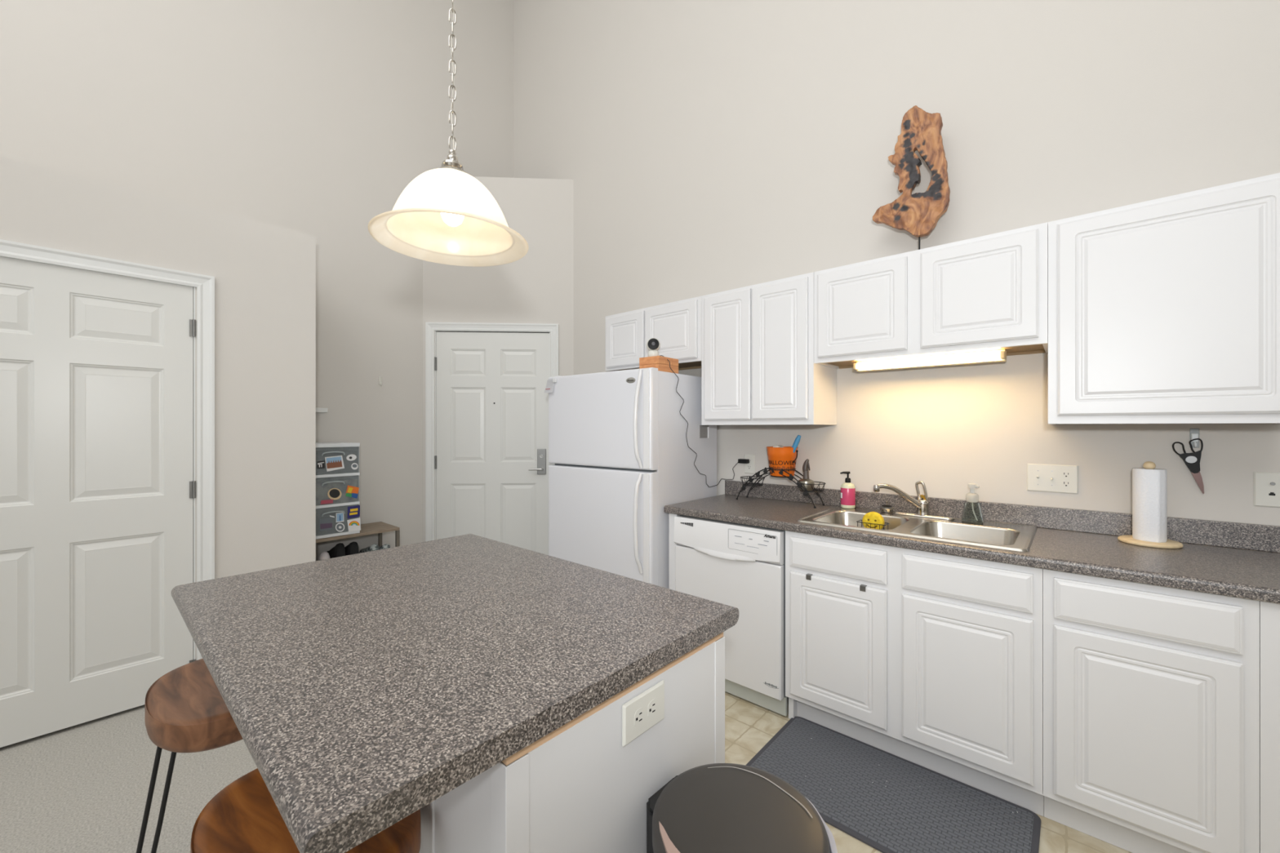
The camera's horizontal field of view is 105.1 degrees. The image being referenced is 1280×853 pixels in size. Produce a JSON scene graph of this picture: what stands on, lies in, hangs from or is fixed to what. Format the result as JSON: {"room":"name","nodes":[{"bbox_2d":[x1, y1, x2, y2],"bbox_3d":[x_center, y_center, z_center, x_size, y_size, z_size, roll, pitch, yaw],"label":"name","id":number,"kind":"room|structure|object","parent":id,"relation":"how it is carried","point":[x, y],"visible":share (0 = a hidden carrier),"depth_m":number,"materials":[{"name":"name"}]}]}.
{"room":"kitchen","nodes":[
{"label":"kitchen","id":0,"kind":"room"},
{"bbox_2d":[0,156,315,660],"bbox_3d":[-3.957,0.164,1.094,0.727,2.563,5.387,0,0,42],"label":"wall","id":1,"kind":"structure","parent":0,"point":[264,274],"depth_m":2.61,"materials":[{"name":"white paint"}]},
{"bbox_2d":[0,256,195,747],"bbox_3d":[-2.540,0.309,2.126,0.104,2.037,0.916,0,0,42],"label":"door","id":2,"kind":"structure","parent":1,"relation":"in","point":[98,488],"depth_m":2.21,"materials":[{"name":"white paint"}]},
{"bbox_2d":[0,239,214,660],"bbox_3d":[-2.592,0.287,2.161,0.139,2.117,1.073,0,0,42],"label":"trim","id":3,"kind":"structure","parent":1,"relation":"attached to","point":[205,284],"depth_m":2.48,"materials":[{"name":"white wood"}]},
{"bbox_2d":[0,0,513,560],"bbox_3d":[-3.703,-1.354,2.019,0.120,5.600,7.348,0,0,42],"label":"wall","id":4,"kind":"structure","parent":0,"point":[314,117],"depth_m":3.52,"materials":[{"name":"white paint"}]},
{"bbox_2d":[315,408,328,413],"bbox_3d":[-2.322,-0.117,3.410,0.100,0.032,0.238,0,0,42],"label":"wall shelf","id":5,"kind":"object","parent":4,"relation":"attached to","point":[317,410],"visible":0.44,"depth_m":3.44,"materials":[{"name":"white"}]},
{"bbox_2d":[378,376,382,386],"bbox_3d":[-2.013,-0.355,3.810,0.032,0.075,0.022,0,0,42],"label":"wall hook","id":6,"kind":"object","parent":4,"relation":"attached to","point":[380,377],"visible":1,"depth_m":3.81,"materials":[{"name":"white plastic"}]},
{"bbox_2d":[422,176,573,542],"bbox_3d":[-1.187,-0.323,4.167,1.244,3.537,0.120,0,0,-3],"label":"wall","id":7,"kind":"structure","parent":0,"point":[537,287],"depth_m":4.12,"materials":[{"name":"white paint"}]},
{"bbox_2d":[434,332,549,555],"bbox_3d":[-1.236,0.272,4.096,0.948,2.128,0.104,0,0,-3],"label":"door","id":8,"kind":"structure","parent":7,"relation":"in","point":[491,464],"depth_m":4.11,"materials":[{"name":"white paint"}]},
{"bbox_2d":[425,322,558,541],"bbox_3d":[-1.234,0.240,4.154,1.088,2.212,0.139,0,0,-3],"label":"trim","id":9,"kind":"structure","parent":7,"relation":"attached to","point":[553,329],"depth_m":4.07,"materials":[{"name":"white wood"}]},
{"bbox_2d":[0,691,1132,852],"bbox_3d":[-0.906,1.396,-0.381,7.250,0.100,7.228,0,0,42],"label":"floor","id":10,"kind":"structure","parent":0,"point":[82,788],"depth_m":1.84,"materials":[{"name":"beige carpet"}]},
{"bbox_2d":[136,658,243,852],"bbox_3d":[-1.097,1.004,1.288,0.429,0.680,0.297,0,0,31],"label":"bar stool","id":11,"kind":"object","parent":10,"relation":"on","point":[185,711],"visible":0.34,"depth_m":1.18,"materials":[{"name":"brown wood"}]},
{"bbox_2d":[190,768,420,852],"bbox_3d":[-0.572,1.004,0.850,0.429,0.680,0.297,0,0,23],"label":"bar stool","id":12,"kind":"object","parent":10,"relation":"on","point":[243,816],"visible":0.3,"depth_m":0.82,"materials":[{"name":"orange wood"}]},
{"bbox_2d":[315,521,399,546],"bbox_3d":[-2.084,1.040,3.468,0.340,0.611,0.605,0,0,42],"label":"bench","id":13,"kind":"object","parent":10,"relation":"on","point":[379,527],"visible":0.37,"depth_m":3.54,"materials":[{"name":"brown wood"}]},
{"bbox_2d":[318,551,329,560],"bbox_3d":[-2.115,0.909,3.283,0.064,0.149,0.064,0,0,42],"label":"shoe","id":14,"kind":"object","parent":13,"relation":"on","point":[324,555],"visible":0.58,"depth_m":3.26,"materials":[{"name":"white"}]},
{"bbox_2d":[327,542,345,558],"bbox_3d":[-2.128,0.887,3.411,0.278,0.193,0.078,0,0,42],"label":"shoe","id":15,"kind":"object","parent":13,"relation":"on","point":[339,550],"visible":0.36,"depth_m":3.33,"materials":[{"name":"black fabric"}]},
{"bbox_2d":[315,441,360,539],"bbox_3d":[-2.169,0.422,3.367,0.350,0.623,0.351,0,0,42],"label":"storage drawers","id":16,"kind":"object","parent":13,"relation":"on","point":[337,464],"visible":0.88,"depth_m":3.30,"materials":[{"name":"white plastic"}]},
{"bbox_2d":[344,542,359,555],"bbox_3d":[-2.072,0.890,3.473,0.278,0.187,0.081,0,0,42],"label":"shoe","id":17,"kind":"object","parent":13,"relation":"on","point":[351,548],"visible":0.24,"depth_m":3.38,"materials":[{"name":"black fabric"}]},
{"bbox_2d":[359,544,378,553],"bbox_3d":[-1.979,0.910,3.571,0.278,0.148,0.074,0,0,42],"label":"trainer","id":18,"kind":"object","parent":13,"relation":"on","point":[374,547],"visible":0.32,"depth_m":3.49,"materials":[{"name":"grey"}]},
{"bbox_2d":[378,543,390,550],"bbox_3d":[-1.926,0.917,3.631,0.278,0.134,0.076,0,0,42],"label":"trainer","id":19,"kind":"object","parent":13,"relation":"on","point":[387,545],"visible":0.19,"depth_m":3.54,"materials":[{"name":"grey"}]},
{"bbox_2d":[419,631,724,852],"bbox_3d":[-0.362,0.909,1.269,0.975,0.874,0.606,0,0,42],"label":"base cabinet","id":20,"kind":"object","parent":10,"relation":"on","point":[575,788],"visible":0.26,"depth_m":0.86,"materials":[{"name":"white wood"}]},
{"bbox_2d":[171,533,738,852],"bbox_3d":[-0.514,0.452,1.253,1.223,0.040,0.891,0,0,42],"label":"countertop","id":21,"kind":"structure","parent":20,"relation":"on","point":[362,690],"depth_m":0.93,"materials":[{"name":"laminate"}]},
{"bbox_2d":[622,680,664,746],"bbox_3d":[0.010,0.552,0.948,0.006,0.078,0.122,0,0,42],"label":"island outlet","id":22,"kind":"object","parent":20,"relation":"attached to","point":[640,713],"visible":1,"depth_m":0.94,"materials":[{"name":"white plastic"}]},
{"bbox_2d":[634,707,644,726],"bbox_3d":[-0.002,0.552,0.932,0.002,0.033,0.027,0,0,42],"label":"receptacle","id":23,"kind":"object","parent":22,"relation":"attached to","point":[638,712],"depth_m":0.93,"materials":[{"name":"white plastic"}]},
{"bbox_2d":[648,699,657,717],"bbox_3d":[0.024,0.552,0.962,0.002,0.033,0.027,0,0,42],"label":"receptacle","id":24,"kind":"object","parent":22,"relation":"attached to","point":[652,704],"depth_m":0.96,"materials":[{"name":"white plastic"}]},
{"bbox_2d":[548,367,716,588],"bbox_3d":[-0.061,0.506,3.122,0.836,1.656,0.750,0,0,39],"label":"refrigerator","id":25,"kind":"object","parent":10,"relation":"on","point":[620,451],"visible":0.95,"depth_m":2.82,"materials":[{"name":"white metal"}]},
{"bbox_2d":[543,378,554,392],"bbox_3d":[-0.574,-0.260,3.101,0.078,0.088,0.024,0,0,39],"label":"pad","id":26,"kind":"object","parent":25,"relation":"attached to","point":[550,384],"visible":1,"depth_m":3.10,"materials":[{"name":"white paper"}]},
{"bbox_2d":[639,363,678,373],"bbox_3d":[0.109,-0.327,2.797,0.138,0.040,0.190,0,0,39],"label":"wooden block","id":27,"kind":"object","parent":25,"relation":"on","point":[662,367],"visible":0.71,"depth_m":2.73,"materials":[{"name":"brown wood"}]},
{"bbox_2d":[639,355,665,365],"bbox_3d":[0.069,-0.369,2.748,0.138,0.042,0.063,0,0,39],"label":"wooden block","id":28,"kind":"object","parent":27,"relation":"on","point":[655,359],"visible":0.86,"depth_m":2.71,"materials":[{"name":"brown wood"}]},
{"bbox_2d":[646,337,749,487],"bbox_3d":[0.325,-0.061,2.939,0.707,0.879,0.200,0,0,-30],"label":"security camera","id":29,"kind":"object","parent":28,"relation":"on","point":[653,344],"visible":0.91,"depth_m":2.74,"materials":[{"name":"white plastic"}]},
{"bbox_2d":[664,356,671,365],"bbox_3d":[0.110,-0.369,2.798,0.138,0.042,0.062,0,0,39],"label":"wooden block","id":30,"kind":"object","parent":27,"relation":"on","point":[667,362],"visible":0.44,"depth_m":2.75,"materials":[{"name":"brown wood"}]},
{"bbox_2d":[671,358,678,366],"bbox_3d":[0.150,-0.369,2.847,0.138,0.042,0.061,0,0,39],"label":"wooden block","id":31,"kind":"object","parent":27,"relation":"on","point":[674,362],"visible":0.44,"depth_m":2.80,"materials":[{"name":"brown wood"}]},
{"bbox_2d":[699,425,709,438],"bbox_3d":[0.398,0.030,3.023,0.010,0.081,0.101,0,0,39],"label":"card","id":32,"kind":"object","parent":25,"relation":"attached to","point":[704,429],"visible":0.89,"depth_m":3.02,"materials":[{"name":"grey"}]},
{"bbox_2d":[669,513,679,590],"bbox_3d":[0.382,0.909,2.895,0.053,0.874,0.615,0,0,42],"label":"end panel","id":33,"kind":"object","parent":10,"relation":"on","point":[672,544],"visible":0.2,"depth_m":2.67,"materials":[{"name":"white wood"}]},
{"bbox_2d":[673,515,787,716],"bbox_3d":[0.607,0.912,2.642,0.608,0.868,0.636,0,0,42],"label":"dishwasher","id":34,"kind":"object","parent":10,"relation":"on","point":[742,566],"visible":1,"depth_m":2.35,"materials":[{"name":"white metal"}]},
{"bbox_2d":[646,763,829,852],"bbox_3d":[0.176,1.018,0.870,0.331,0.656,0.305,0,0,1],"label":"trash can","id":35,"kind":"object","parent":10,"relation":"on","point":[714,807],"visible":1,"depth_m":0.88,"materials":[{"name":"black"}]},
{"bbox_2d":[804,796,837,852],"bbox_3d":[0.251,0.790,0.805,0.142,0.152,0.331,0,0,42],"label":"trash bag","id":36,"kind":"object","parent":35,"relation":"on","point":[833,848],"visible":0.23,"depth_m":0.85,"materials":[{"name":"white plastic"}]},
{"bbox_2d":[745,716,1040,852],"bbox_3d":[0.881,1.339,1.793,0.890,0.013,0.519,0,0,42],"label":"floor mat","id":37,"kind":"object","parent":10,"relation":"on","point":[889,802],"visible":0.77,"depth_m":1.75,"materials":[{"name":"grey rubber"}]},
{"bbox_2d":[785,530,1044,816],"bbox_3d":[1.200,0.909,2.160,0.909,0.874,0.629,0,0,42],"label":"base cabinet","id":38,"kind":"object","parent":10,"relation":"on","point":[937,666],"visible":0.99,"depth_m":1.86,"materials":[{"name":"white wood"}]},
{"bbox_2d":[805,573,812,580],"bbox_3d":[0.745,0.659,2.154,0.022,0.021,0.022,0,0,42],"label":"hook","id":39,"kind":"object","parent":38,"relation":"attached to","point":[807,575],"visible":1,"depth_m":2.15,"materials":[{"name":"silver metal"}]},
{"bbox_2d":[859,584,866,591],"bbox_3d":[0.914,0.659,2.004,0.022,0.021,0.022,0,0,42],"label":"hook","id":40,"kind":"object","parent":38,"relation":"attached to","point":[862,587],"visible":1,"depth_m":2.00,"materials":[{"name":"silver metal"}]},
{"bbox_2d":[663,480,1279,604],"bbox_3d":[1.419,0.406,1.962,2.880,0.128,0.634,0,0,42],"label":"countertop","id":41,"kind":"structure","parent":38,"relation":"on","point":[1239,560],"depth_m":1.81,"materials":[{"name":"laminate"}]},
{"bbox_2d":[736,466,826,508],"bbox_3d":[0.801,0.327,2.792,0.506,0.207,0.153,0,0,42],"label":"rack","id":42,"kind":"object","parent":41,"relation":"on","point":[791,477],"visible":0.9,"depth_m":2.76,"materials":[{"name":"black metal"}]},
{"bbox_2d":[766,444,798,476],"bbox_3d":[0.808,0.190,2.785,0.174,0.170,0.174,0,0,18],"label":"bucket","id":43,"kind":"object","parent":42,"relation":"in","point":[780,457],"visible":0.95,"depth_m":2.72,"materials":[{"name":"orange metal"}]},
{"bbox_2d":[791,435,800,453],"bbox_3d":[0.845,0.149,2.729,0.103,0.210,0.027,0,0,34],"label":"dish brush","id":44,"kind":"object","parent":43,"relation":"in","point":[797,438],"visible":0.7,"depth_m":2.71,"materials":[{"name":"blue plastic"}]},
{"bbox_2d":[798,458,814,490],"bbox_3d":[0.905,0.259,2.672,0.088,0.171,0.088,0,0,42],"label":"oil mister","id":45,"kind":"object","parent":42,"relation":"in","point":[806,466],"visible":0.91,"depth_m":2.66,"materials":[{"name":"silver metal"}]},
{"bbox_2d":[873,480,954,519],"bbox_3d":[1.297,0.342,2.348,0.344,0.168,0.143,0,0,16],"label":"faucet","id":46,"kind":"object","parent":41,"relation":"on","point":[922,504],"visible":1,"depth_m":2.32,"materials":[{"name":"silver metal"}]},
{"bbox_2d":[796,506,1037,551],"bbox_3d":[1.205,0.516,2.166,0.834,0.184,0.556,0,0,42],"label":"sink","id":47,"kind":"object","parent":41,"relation":"in","point":[1003,535],"visible":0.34,"depth_m":2.14,"materials":[{"name":"silver metal"}]},
{"bbox_2d":[840,471,855,508],"bbox_3d":[1.094,0.330,2.578,0.071,0.190,0.071,0,0,42],"label":"soap bottle","id":48,"kind":"object","parent":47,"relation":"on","point":[847,489],"visible":1,"depth_m":2.55,"materials":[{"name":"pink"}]},
{"bbox_2d":[856,520,888,529],"bbox_3d":[1.071,0.523,2.257,0.132,0.167,0.063,0,0,42],"label":"sponge holder","id":49,"kind":"object","parent":47,"relation":"in","point":[857,522],"visible":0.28,"depth_m":2.24,"materials":[{"name":"black metal"}]},
{"bbox_2d":[862,511,884,529],"bbox_3d":[1.073,0.437,2.254,0.090,0.090,0.041,0,0,42],"label":"sponge","id":50,"kind":"object","parent":49,"relation":"in","point":[875,517],"visible":0.9,"depth_m":2.24,"materials":[{"name":"yellow"}]},
{"bbox_2d":[880,500,893,512],"bbox_3d":[1.234,0.396,2.450,0.062,0.056,0.062,0,0,42],"label":"strainer","id":51,"kind":"object","parent":47,"relation":"on","point":[884,508],"visible":1,"depth_m":2.43,"materials":[{"name":"silver metal"}]},
{"bbox_2d":[880,506,893,512],"bbox_3d":[1.234,0.413,2.450,0.062,0.022,0.062,0,0,42],"label":"basket","id":52,"kind":"object","parent":51,"relation":"on","point":[884,508],"depth_m":2.43,"materials":[{"name":"silver metal"}]},
{"bbox_2d":[961,483,983,522],"bbox_3d":[1.500,0.340,2.212,0.082,0.170,0.082,0,0,42],"label":"dispenser","id":53,"kind":"object","parent":47,"relation":"on","point":[972,513],"visible":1,"depth_m":2.19,"materials":[{"name":"clear glass"}]},
{"bbox_2d":[961,502,983,522],"bbox_3d":[1.500,0.382,2.212,0.082,0.085,0.082,0,0,42],"label":"bottle","id":54,"kind":"object","parent":53,"relation":"on","point":[972,513],"depth_m":2.19,"materials":[{"name":"clear glass"}]},
{"bbox_2d":[1117,461,1183,548],"bbox_3d":[1.883,0.279,1.812,0.168,0.304,0.168,0,0,42],"label":"paper towel holder","id":55,"kind":"object","parent":41,"relation":"on","point":[1170,544],"visible":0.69,"depth_m":1.78,"materials":[{"name":"brown wood"}]},
{"bbox_2d":[1132,467,1167,542],"bbox_3d":[1.883,0.286,1.812,0.089,0.262,0.089,0,0,42],"label":"paper towel roll","id":56,"kind":"object","parent":55,"relation":"on","point":[1149,486],"visible":0.96,"depth_m":1.78,"materials":[{"name":"white paper"}]},
{"bbox_2d":[1043,568,1259,852],"bbox_3d":[1.712,0.909,1.706,0.456,0.874,0.629,0,0,42],"label":"base cabinet","id":57,"kind":"object","parent":10,"relation":"on","point":[1151,693],"visible":1,"depth_m":1.46,"materials":[{"name":"white wood"}]},
{"bbox_2d":[1259,600,1279,852],"bbox_3d":[2.197,0.909,1.289,0.821,0.874,0.609,0,0,42],"label":"base cabinet","id":58,"kind":"object","parent":10,"relation":"on","point":[1269,612],"visible":0.17,"depth_m":1.32,"materials":[{"name":"white wood"}]},
{"bbox_2d":[513,0,1279,526],"bbox_3d":[1.532,-1.354,2.368,7.490,5.600,0.120,0,0,42],"label":"wall","id":59,"kind":"structure","parent":0,"point":[707,147],"depth_m":2.51,"materials":[{"name":"white paint"}]},
{"bbox_2d":[605,296,701,371],"bbox_3d":[0.159,-0.583,3.279,0.810,0.382,0.336,0,0,42],"label":"upper cabinet","id":60,"kind":"object","parent":59,"relation":"attached to","point":[677,325],"visible":0.8,"depth_m":3.13,"materials":[{"name":"white wood"}]},
{"bbox_2d":[744,453,755,473],"bbox_3d":[0.679,0.230,3.039,0.072,0.118,0.006,0,0,42],"label":"wall outlet","id":61,"kind":"object","parent":59,"relation":"attached to","point":[749,468],"visible":0.98,"depth_m":3.03,"materials":[{"name":"white plastic"}]},
{"bbox_2d":[701,271,836,425],"bbox_3d":[0.715,-0.393,2.786,0.675,0.763,0.336,0,0,42],"label":"upper cabinet","id":62,"kind":"object","parent":59,"relation":"attached to","point":[758,367],"visible":0.98,"depth_m":2.63,"materials":[{"name":"white wood"}]},
{"bbox_2d":[813,222,1048,368],"bbox_3d":[1.304,-0.546,2.263,0.898,0.457,0.336,0,0,42],"label":"upper cabinet","id":63,"kind":"object","parent":59,"relation":"attached to","point":[989,292],"visible":0.98,"depth_m":2.09,"materials":[{"name":"white wood"}]},
{"bbox_2d":[872,105,950,249],"bbox_3d":[1.286,-1.142,2.334,0.326,0.734,0.080,0,0,42],"label":"sculpture","id":64,"kind":"object","parent":63,"relation":"on","point":[917,214],"visible":0.99,"depth_m":2.29,"materials":[{"name":"brown wood"}]},
{"bbox_2d":[853,349,1006,372],"bbox_3d":[1.322,-0.305,2.279,0.607,0.048,0.100,0,0,42],"label":"light","id":65,"kind":"object","parent":63,"relation":"attached to","point":[992,356],"visible":1,"depth_m":2.24,"materials":[{"name":"white plastic"}]},
{"bbox_2d":[724,480,1279,552],"bbox_3d":[1.624,0.387,2.190,2.875,0.090,0.021,0,0,42],"label":"backsplash","id":66,"kind":"structure","parent":59,"relation":"attached to","point":[1258,537],"depth_m":2.06,"materials":[{"name":"laminate"}]},
{"bbox_2d":[1026,463,1078,493],"bbox_3d":[1.750,0.219,2.082,0.168,0.119,0.018,0,0,42],"label":"switch plate","id":67,"kind":"object","parent":59,"relation":"attached to","point":[1058,478],"visible":1,"depth_m":2.08,"materials":[{"name":"white plastic"}]},
{"bbox_2d":[1061,480,1071,487],"bbox_3d":[1.787,0.238,2.055,0.033,0.027,0.002,0,0,42],"label":"receptacle","id":68,"kind":"object","parent":67,"relation":"attached to","point":[1064,483],"depth_m":2.05,"materials":[{"name":"white plastic"}]},
{"bbox_2d":[1061,471,1071,477],"bbox_3d":[1.787,0.199,2.055,0.033,0.027,0.002,0,0,42],"label":"receptacle","id":69,"kind":"object","parent":67,"relation":"attached to","point":[1064,473],"depth_m":2.05,"materials":[{"name":"white plastic"}]},
{"bbox_2d":[1048,173,1279,424],"bbox_3d":[1.869,-0.393,1.762,0.608,0.763,0.336,0,0,42],"label":"upper cabinet","id":70,"kind":"object","parent":59,"relation":"attached to","point":[1166,309],"visible":1,"depth_m":1.64,"materials":[{"name":"white wood"}]},
{"bbox_2d":[1189,428,1199,448],"bbox_3d":[2.050,0.042,1.809,0.024,0.072,0.028,0,0,42],"label":"hook","id":71,"kind":"object","parent":59,"relation":"attached to","point":[1193,433],"visible":1,"depth_m":1.81,"materials":[{"name":"white"}]},
{"bbox_2d":[1172,438,1204,493],"bbox_3d":[2.035,0.144,1.820,0.080,0.204,0.007,0,0,42],"label":"scissors","id":72,"kind":"object","parent":71,"relation":"hanging from","point":[1192,460],"visible":1,"depth_m":1.81,"materials":[{"name":"black plastic"}]},
{"bbox_2d":[1253,471,1279,507],"bbox_3d":[2.189,0.218,1.697,0.080,0.121,0.012,0,0,42],"label":"jack plate","id":73,"kind":"object","parent":59,"relation":"attached to","point":[1266,485],"visible":1,"depth_m":1.71,"materials":[{"name":"white plastic"}]},
{"bbox_3d":[-0.906,-4.214,-0.381,7.490,0.120,7.468,0,0,42],"label":"ceiling","id":74,"kind":"structure","parent":0,"visible":0},
{"bbox_2d":[368,0,528,266],"bbox_3d":[-0.508,-2.326,1.329,0.402,3.654,0.402,0,0,-17],"label":"pendant lamp","id":75,"kind":"object","parent":74,"relation":"hanging from","point":[445,215],"visible":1,"depth_m":1.33,"materials":[{"name":"white glass"}]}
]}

